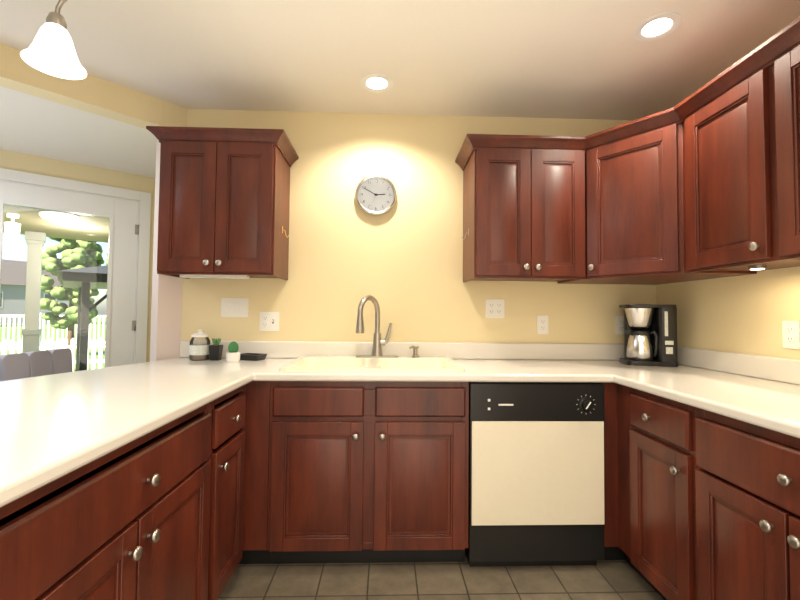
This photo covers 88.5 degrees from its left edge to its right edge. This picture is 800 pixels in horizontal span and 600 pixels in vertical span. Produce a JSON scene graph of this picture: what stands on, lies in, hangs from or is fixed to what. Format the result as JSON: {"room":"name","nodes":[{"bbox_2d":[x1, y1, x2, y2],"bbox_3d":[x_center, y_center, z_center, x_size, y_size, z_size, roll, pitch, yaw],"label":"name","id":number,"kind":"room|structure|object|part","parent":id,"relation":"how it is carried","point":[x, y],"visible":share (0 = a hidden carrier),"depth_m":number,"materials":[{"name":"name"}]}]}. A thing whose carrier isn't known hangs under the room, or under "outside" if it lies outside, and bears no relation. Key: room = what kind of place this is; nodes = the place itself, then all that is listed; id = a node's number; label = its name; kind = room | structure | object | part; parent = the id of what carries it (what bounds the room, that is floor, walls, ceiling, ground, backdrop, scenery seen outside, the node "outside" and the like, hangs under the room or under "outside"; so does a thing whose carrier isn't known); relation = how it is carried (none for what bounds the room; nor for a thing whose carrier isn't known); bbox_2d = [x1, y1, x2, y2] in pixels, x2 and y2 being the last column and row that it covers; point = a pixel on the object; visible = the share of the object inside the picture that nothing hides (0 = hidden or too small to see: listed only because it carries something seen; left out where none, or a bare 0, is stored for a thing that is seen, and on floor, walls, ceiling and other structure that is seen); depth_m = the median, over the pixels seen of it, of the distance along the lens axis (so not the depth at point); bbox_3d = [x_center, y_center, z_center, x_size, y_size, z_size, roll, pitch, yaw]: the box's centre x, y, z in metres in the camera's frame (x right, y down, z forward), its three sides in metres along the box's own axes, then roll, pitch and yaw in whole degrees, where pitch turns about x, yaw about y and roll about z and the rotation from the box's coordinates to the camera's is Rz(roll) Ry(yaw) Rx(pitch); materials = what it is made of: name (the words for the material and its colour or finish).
{"room":"kitchen","nodes":[
{"label":"kitchen","id":0,"kind":"room"},
{"bbox_2d":[0,149,154,361],"bbox_3d":[-2.688,0.067,3.543,1.436,2.430,0.115,2,-3,-39],"label":"wall","id":1,"kind":"structure","parent":0,"point":[17,161],"depth_m":3.53,"materials":[{"name":"yellow paint"}]},
{"bbox_2d":[0,181,138,369],"bbox_3d":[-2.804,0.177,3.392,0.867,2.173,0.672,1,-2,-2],"label":"patio door","id":2,"kind":"structure","parent":1,"relation":"in","point":[121,215],"depth_m":3.60,"materials":[{"name":"white paint"}]},
{"bbox_3d":[-2.396,0.215,3.700,0.030,1.800,0.017,1,-2,-2],"label":"door hinge","id":3,"kind":"part","parent":2,"relation":"part of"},
{"bbox_2d":[0,168,150,363],"bbox_3d":[-2.827,0.136,3.415,1.234,2.281,0.133,2,-3,-39],"label":"door frame","id":4,"kind":"structure","parent":1,"relation":"attached to","point":[142,262],"depth_m":3.71,"materials":[{"name":"white paint"}]},
{"bbox_2d":[0,43,186,361],"bbox_3d":[-2.659,-0.016,1.118,0.115,2.430,3.818,-1,-3,43],"label":"wall","id":5,"kind":"structure","parent":0,"point":[99,96],"depth_m":2.32,"materials":[{"name":"yellow paint"}]},
{"bbox_2d":[0,0,799,177],"bbox_3d":[-1.954,-1.258,1.337,7.454,0.080,6.715,1,-2,-2],"label":"ceiling","id":6,"kind":"structure","parent":0,"point":[577,59],"depth_m":1.99,"materials":[{"name":"paint"}]},
{"bbox_2d":[20,0,86,79],"bbox_3d":[-0.812,-0.923,1.110,0.370,0.581,0.137,0,-2,4],"label":"pendant light","id":7,"kind":"object","parent":6,"relation":"hanging from","point":[50,50],"visible":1,"depth_m":1.10,"materials":[{"name":"white glass"}]},
{"bbox_2d":[360,74,393,92],"bbox_3d":[-0.125,-1.167,2.214,0.180,0.006,0.180,1,-2,-2],"label":"recessed light","id":8,"kind":"object","parent":6,"relation":"in","point":[377,83],"visible":1,"depth_m":2.21,"materials":[{"name":"white paint"}]},
{"bbox_2d":[633,12,681,41],"bbox_3d":[1.104,-1.170,1.766,0.180,0.006,0.180,1,-2,-2],"label":"recessed light","id":9,"kind":"object","parent":6,"relation":"in","point":[657,26],"visible":1,"depth_m":1.76,"materials":[{"name":"white paint"}]},
{"bbox_2d":[180,109,655,359],"bbox_3d":[0.201,0.062,2.581,3.035,2.430,0.115,1,-2,-2],"label":"wall","id":10,"kind":"structure","parent":0,"point":[401,261],"depth_m":2.53,"materials":[{"name":"yellow paint"}]},
{"bbox_2d":[146,126,298,279],"bbox_3d":[-0.972,-0.510,2.311,0.705,0.762,0.378,1,-2,-2],"label":"upper cabinet","id":11,"kind":"object","parent":10,"relation":"attached to","point":[224,199],"visible":1,"depth_m":2.16,"materials":[{"name":"brown wood"}]},
{"bbox_2d":[180,274,249,278],"bbox_3d":[-1.042,-0.132,2.313,0.370,0.018,0.050,1,-2,-2],"label":"under-cabinet light","id":12,"kind":"object","parent":11,"relation":"attached to","point":[217,276],"visible":0.81,"depth_m":2.29,"materials":[{"name":"white plastic"}]},
{"bbox_2d":[221,298,248,316],"bbox_3d":[-0.998,0.046,2.476,0.162,0.115,0.012,1,-2,-2],"label":"switch plate","id":13,"kind":"object","parent":10,"relation":"attached to","point":[234,307],"visible":1,"depth_m":2.48,"materials":[{"name":"white plastic"}]},
{"bbox_2d":[259,312,278,330],"bbox_3d":[-0.791,0.130,2.478,0.116,0.115,0.017,1,-2,-2],"label":"electrical outlet","id":14,"kind":"object","parent":10,"relation":"attached to","point":[268,321],"visible":1,"depth_m":2.48,"materials":[{"name":"white plastic"}]},
{"bbox_2d":[355,174,396,215],"bbox_3d":[-0.147,-0.643,2.516,0.252,0.252,0.033,1,-2,-2],"label":"wall clock","id":15,"kind":"object","parent":10,"relation":"attached to","point":[375,195],"visible":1,"depth_m":2.51,"materials":[{"name":"silver metal"}]},
{"bbox_2d":[486,299,504,317],"bbox_3d":[0.587,0.053,2.533,0.116,0.115,0.008,1,-2,-2],"label":"electrical outlet","id":16,"kind":"object","parent":10,"relation":"attached to","point":[495,308],"visible":1,"depth_m":2.53,"materials":[{"name":"white plastic"}]},
{"bbox_2d":[462,149,584,283],"bbox_3d":[0.681,-0.484,2.367,0.648,0.745,0.378,1,-2,-2],"label":"upper cabinet","id":17,"kind":"object","parent":10,"relation":"attached to","point":[523,215],"visible":0.96,"depth_m":2.21,"materials":[{"name":"brown wood"}]},
{"bbox_2d":[455,17,799,170],"bbox_3d":[0.858,-0.878,1.237,0.940,0.066,2.671,1,-2,-2],"label":"crown molding","id":18,"kind":"structure","parent":17,"relation":"attached to","point":[772,49],"depth_m":1.95,"materials":[{"name":"brown wood"}]},
{"bbox_2d":[537,316,547,333],"bbox_3d":[0.883,0.154,2.539,0.070,0.115,0.008,1,-2,-2],"label":"electrical outlet","id":19,"kind":"object","parent":10,"relation":"attached to","point":[542,324],"visible":1,"depth_m":2.54,"materials":[{"name":"white plastic"}]},
{"bbox_2d":[616,316,623,333],"bbox_3d":[1.379,0.156,2.556,0.070,0.115,0.008,1,-2,-2],"label":"electrical outlet","id":20,"kind":"object","parent":10,"relation":"attached to","point":[619,324],"visible":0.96,"depth_m":2.55,"materials":[{"name":"white plastic"}]},
{"bbox_2d":[218,554,663,599],"bbox_3d":[-1.978,1.241,1.251,7.454,0.060,6.715,1,-2,-2],"label":"floor","id":21,"kind":"structure","parent":0,"point":[612,580],"depth_m":1.82,"materials":[{"name":"tile"}]},
{"bbox_2d":[0,348,72,380],"bbox_3d":[-1.717,0.756,2.135,0.445,0.976,0.430,1,-2,-2],"label":"counter stool","id":22,"kind":"object","parent":21,"relation":"on","point":[13,366],"visible":0.08,"depth_m":2.10,"materials":[{"name":"grey fabric"}]},
{"bbox_2d":[0,403,210,599],"bbox_3d":[-0.951,0.775,1.023,0.638,0.876,0.913,1,-2,-2],"label":"base cabinet","id":23,"kind":"object","parent":21,"relation":"on","point":[130,521],"visible":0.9,"depth_m":0.99,"materials":[{"name":"brown wood"}]},
{"bbox_2d":[208,385,245,599],"bbox_3d":[-0.973,0.797,1.673,0.638,0.876,0.386,1,-2,-2],"label":"base cabinet","id":24,"kind":"object","parent":21,"relation":"on","point":[227,454],"visible":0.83,"depth_m":1.62,"materials":[{"name":"brown wood"}]},
{"bbox_2d":[239,381,270,563],"bbox_3d":[-0.962,0.814,2.162,0.694,0.876,0.587,1,-2,-2],"label":"base cabinet","id":25,"kind":"object","parent":21,"relation":"on","point":[256,468],"visible":0.17,"depth_m":1.88,"materials":[{"name":"brown wood"}]},
{"bbox_2d":[267,381,468,563],"bbox_3d":[-0.151,0.822,2.164,0.924,0.876,0.638,1,-2,-2],"label":"base cabinet","id":26,"kind":"object","parent":21,"relation":"on","point":[368,472],"visible":0.92,"depth_m":1.88,"materials":[{"name":"brown wood"}]},
{"bbox_2d":[465,382,604,566],"bbox_3d":[0.629,0.834,2.184,0.631,0.868,0.616,1,-2,-2],"label":"dishwasher","id":27,"kind":"object","parent":21,"relation":"on","point":[536,473],"visible":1,"depth_m":1.90,"materials":[{"name":"white plastic"}]},
{"bbox_2d":[599,382,649,584],"bbox_3d":[1.276,0.836,2.183,0.659,0.876,0.696,1,-2,-2],"label":"base cabinet","id":28,"kind":"object","parent":21,"relation":"on","point":[618,426],"visible":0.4,"depth_m":1.93,"materials":[{"name":"brown wood"}]},
{"bbox_2d":[629,388,696,599],"bbox_3d":[1.306,0.818,1.642,0.638,0.876,0.384,1,-2,-2],"label":"base cabinet","id":29,"kind":"object","parent":21,"relation":"on","point":[662,439],"visible":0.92,"depth_m":1.59,"materials":[{"name":"brown wood"}]},
{"bbox_2d":[695,407,799,599],"bbox_3d":[1.324,0.799,1.104,0.638,0.876,0.689,1,-2,-2],"label":"base cabinet","id":30,"kind":"object","parent":21,"relation":"on","point":[747,482],"visible":0.94,"depth_m":1.23,"materials":[{"name":"brown wood"}]},
{"bbox_3d":[1.351,0.772,0.309,0.637,0.876,0.899,1,-2,-2],"label":"base cabinet","id":31,"kind":"object","parent":21,"relation":"on","visible":0},
{"bbox_2d":[0,369,255,507],"bbox_3d":[-1.153,0.301,0.618,1.080,0.037,2.400,1,-2,-2],"label":"countertop","id":32,"kind":"structure","parent":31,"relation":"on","point":[53,427],"depth_m":1.13,"materials":[{"name":"stone"}]},
{"bbox_2d":[98,341,611,382],"bbox_3d":[0.027,0.315,2.183,3.168,0.139,0.647,1,-2,-2],"label":"countertop","id":33,"kind":"structure","parent":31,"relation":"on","point":[519,362],"depth_m":2.37,"materials":[{"name":"stone"}]},
{"bbox_2d":[189,329,209,360],"bbox_3d":[-1.147,0.255,2.356,0.109,0.174,0.109,1,-2,-2],"label":"glass jar","id":34,"kind":"object","parent":33,"relation":"on","point":[198,352],"visible":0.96,"depth_m":2.32,"materials":[{"name":"clear glass"}]},
{"bbox_2d":[209,338,222,359],"bbox_3d":[-1.050,0.280,2.344,0.059,0.125,0.059,1,-2,-2],"label":"succulent pot","id":35,"kind":"object","parent":33,"relation":"on","point":[215,350],"visible":1,"depth_m":2.32,"materials":[{"name":"black ceramic"}]},
{"bbox_2d":[226,341,239,361],"bbox_3d":[-0.925,0.285,2.278,0.074,0.111,0.074,1,-2,-2],"label":"cactus pot","id":36,"kind":"object","parent":33,"relation":"on","point":[233,354],"visible":1,"depth_m":2.25,"materials":[{"name":"white ceramic"}]},
{"bbox_2d":[240,353,266,360],"bbox_3d":[-0.859,0.329,2.379,0.150,0.032,0.100,0,-2,18],"label":"tray","id":37,"kind":"object","parent":33,"relation":"on","point":[253,356],"visible":0.88,"depth_m":2.34,"materials":[{"name":"black plastic"}]},
{"bbox_2d":[279,356,464,372],"bbox_3d":[-0.137,0.415,2.175,0.881,0.176,0.563,1,-2,-2],"label":"sink","id":38,"kind":"object","parent":33,"relation":"in","point":[355,364],"visible":0.46,"depth_m":2.34,"materials":[{"name":"white ceramic"}]},
{"bbox_2d":[409,346,418,357],"bbox_3d":[0.084,0.301,2.404,0.063,0.069,0.073,1,-2,-2],"label":"soap dispenser","id":39,"kind":"object","parent":38,"relation":"on","point":[415,352],"visible":1,"depth_m":2.40,"materials":[{"name":"silver metal"}]},
{"bbox_2d":[356,295,397,357],"bbox_3d":[-0.130,0.152,2.348,0.250,0.359,0.199,1,-2,-2],"label":"faucet","id":40,"kind":"object","parent":33,"relation":"on","point":[378,342],"visible":1,"depth_m":2.39,"materials":[{"name":"silver metal"}]},
{"bbox_2d":[568,343,696,348],"bbox_3d":[1.281,0.330,2.270,0.656,0.139,0.557,1,-2,-2],"label":"backsplash","id":41,"kind":"structure","parent":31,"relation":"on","point":[598,346],"depth_m":2.53,"materials":[{"name":"laminate"}]},
{"bbox_2d":[612,349,799,437],"bbox_3d":[1.340,0.277,0.704,0.644,0.139,2.400,1,-2,-2],"label":"countertop","id":42,"kind":"structure","parent":31,"relation":"on","point":[762,391],"depth_m":1.68,"materials":[{"name":"stone"}]},
{"bbox_2d":[619,304,677,366],"bbox_3d":[1.409,0.196,2.341,0.255,0.338,0.180,0,-2,12],"label":"coffee maker","id":43,"kind":"object","parent":42,"relation":"on","point":[650,334],"visible":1,"depth_m":2.29,"materials":[{"name":"black plastic"}]},
{"bbox_2d":[656,16,799,359],"bbox_3d":[1.736,0.001,0.375,0.115,2.430,4.400,1,-2,-2],"label":"wall","id":44,"kind":"structure","parent":0,"point":[745,314],"depth_m":1.97,"materials":[{"name":"yellow paint"}]},
{"bbox_2d":[561,123,750,284],"bbox_3d":[1.307,-0.482,2.233,0.623,0.745,0.687,1,-2,-2],"label":"upper cabinet","id":45,"kind":"object","parent":44,"relation":"attached to","point":[634,210],"visible":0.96,"depth_m":2.03,"materials":[{"name":"brown wood"}]},
{"bbox_2d":[683,64,799,273],"bbox_3d":[1.449,-0.501,1.665,0.378,0.745,0.456,1,-2,-2],"label":"upper cabinet","id":46,"kind":"object","parent":44,"relation":"attached to","point":[730,186],"visible":0.81,"depth_m":1.60,"materials":[{"name":"brown wood"}]},
{"bbox_2d":[748,264,766,269],"bbox_3d":[1.437,-0.131,1.651,0.060,0.018,0.060,1,-2,-2],"label":"under-cabinet light","id":47,"kind":"object","parent":46,"relation":"attached to","point":[758,267],"visible":1,"depth_m":1.63,"materials":[{"name":"silver metal"}]},
{"bbox_2d":[774,45,799,259],"bbox_3d":[1.470,-0.521,1.055,0.378,0.745,0.761,1,-2,-2],"label":"upper cabinet","id":48,"kind":"object","parent":44,"relation":"attached to","point":[787,89],"visible":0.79,"depth_m":1.38,"materials":[{"name":"brown wood"}]},
{"bbox_2d":[782,321,799,348],"bbox_3d":[1.627,0.145,1.711,0.008,0.115,0.070,1,-2,-2],"label":"electrical outlet","id":49,"kind":"object","parent":44,"relation":"attached to","point":[791,333],"visible":1,"depth_m":1.71,"materials":[{"name":"white plastic"}]},
{"label":"outside","id":50,"kind":"structure","parent":0,"visible":0},
{"bbox_2d":[0,317,105,371],"bbox_3d":[-21.846,2.387,26.502,160.000,0.300,160.000,1,-2,-2],"label":"lawn","id":51,"kind":"structure","parent":50,"point":[50,337],"depth_m":26.09,"materials":[{"name":"green plant"}]},
{"bbox_2d":[0,259,69,324],"bbox_3d":[-43.907,-0.907,46.031,9.600,7.200,9.600,-1,-2,31],"label":"house","id":52,"kind":"structure","parent":51,"relation":"on","point":[14,281],"depth_m":43.55,"materials":[{"name":"grey"}]},
{"bbox_2d":[0,338,104,371],"bbox_3d":[-8.596,1.376,10.249,13.300,0.860,0.060,1,-2,-25],"label":"picket","id":53,"kind":"object","parent":51,"relation":"on","point":[93,360],"depth_m":10.36,"materials":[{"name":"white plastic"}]},
{"bbox_2d":[0,313,105,345],"bbox_3d":[-14.742,1.245,16.757,28.000,1.450,0.140,1,-2,-25],"label":"fence","id":54,"kind":"object","parent":51,"relation":"on","point":[42,331],"depth_m":16.84,"materials":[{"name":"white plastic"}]},
{"bbox_2d":[40,237,104,344],"bbox_3d":[-11.145,-0.508,14.046,1.967,4.837,2.073,1,-2,-2],"label":"tree","id":55,"kind":"object","parent":51,"relation":"on","point":[79,248],"depth_m":13.54,"materials":[{"name":"green plant"}]},
{"bbox_2d":[56,265,107,370],"bbox_3d":[-4.782,0.543,7.649,2.520,2.420,2.520,2,-3,-39],"label":"gazebo","id":56,"kind":"object","parent":51,"relation":"on","point":[88,272],"depth_m":6.36,"materials":[{"name":"metal"}]},
{"bbox_3d":[-4.427,0.001,2.116,2.502,2.430,1.954,1,-2,-2],"label":"wall","id":57,"kind":"structure","parent":0,"visible":0},
{"bbox_2d":[3,205,108,242],"bbox_3d":[-3.862,-0.937,3.708,6.500,0.815,1.621,2,-3,-39],"label":"roof","id":58,"kind":"structure","parent":57,"relation":"attached to","point":[84,226],"depth_m":3.85,"materials":[{"name":"paint"}]},
{"bbox_3d":[-3.884,1.464,3.625,6.123,0.320,5.209,1,-2,-2],"label":"porch","id":59,"kind":"object","parent":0,"visible":0},
{"bbox_2d":[21,231,45,352],"bbox_3d":[-3.918,0.304,4.370,0.164,2.049,0.164,2,-3,-39],"label":"porch column","id":60,"kind":"structure","parent":59,"relation":"on","point":[36,281],"depth_m":4.34,"materials":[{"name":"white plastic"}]}
]}

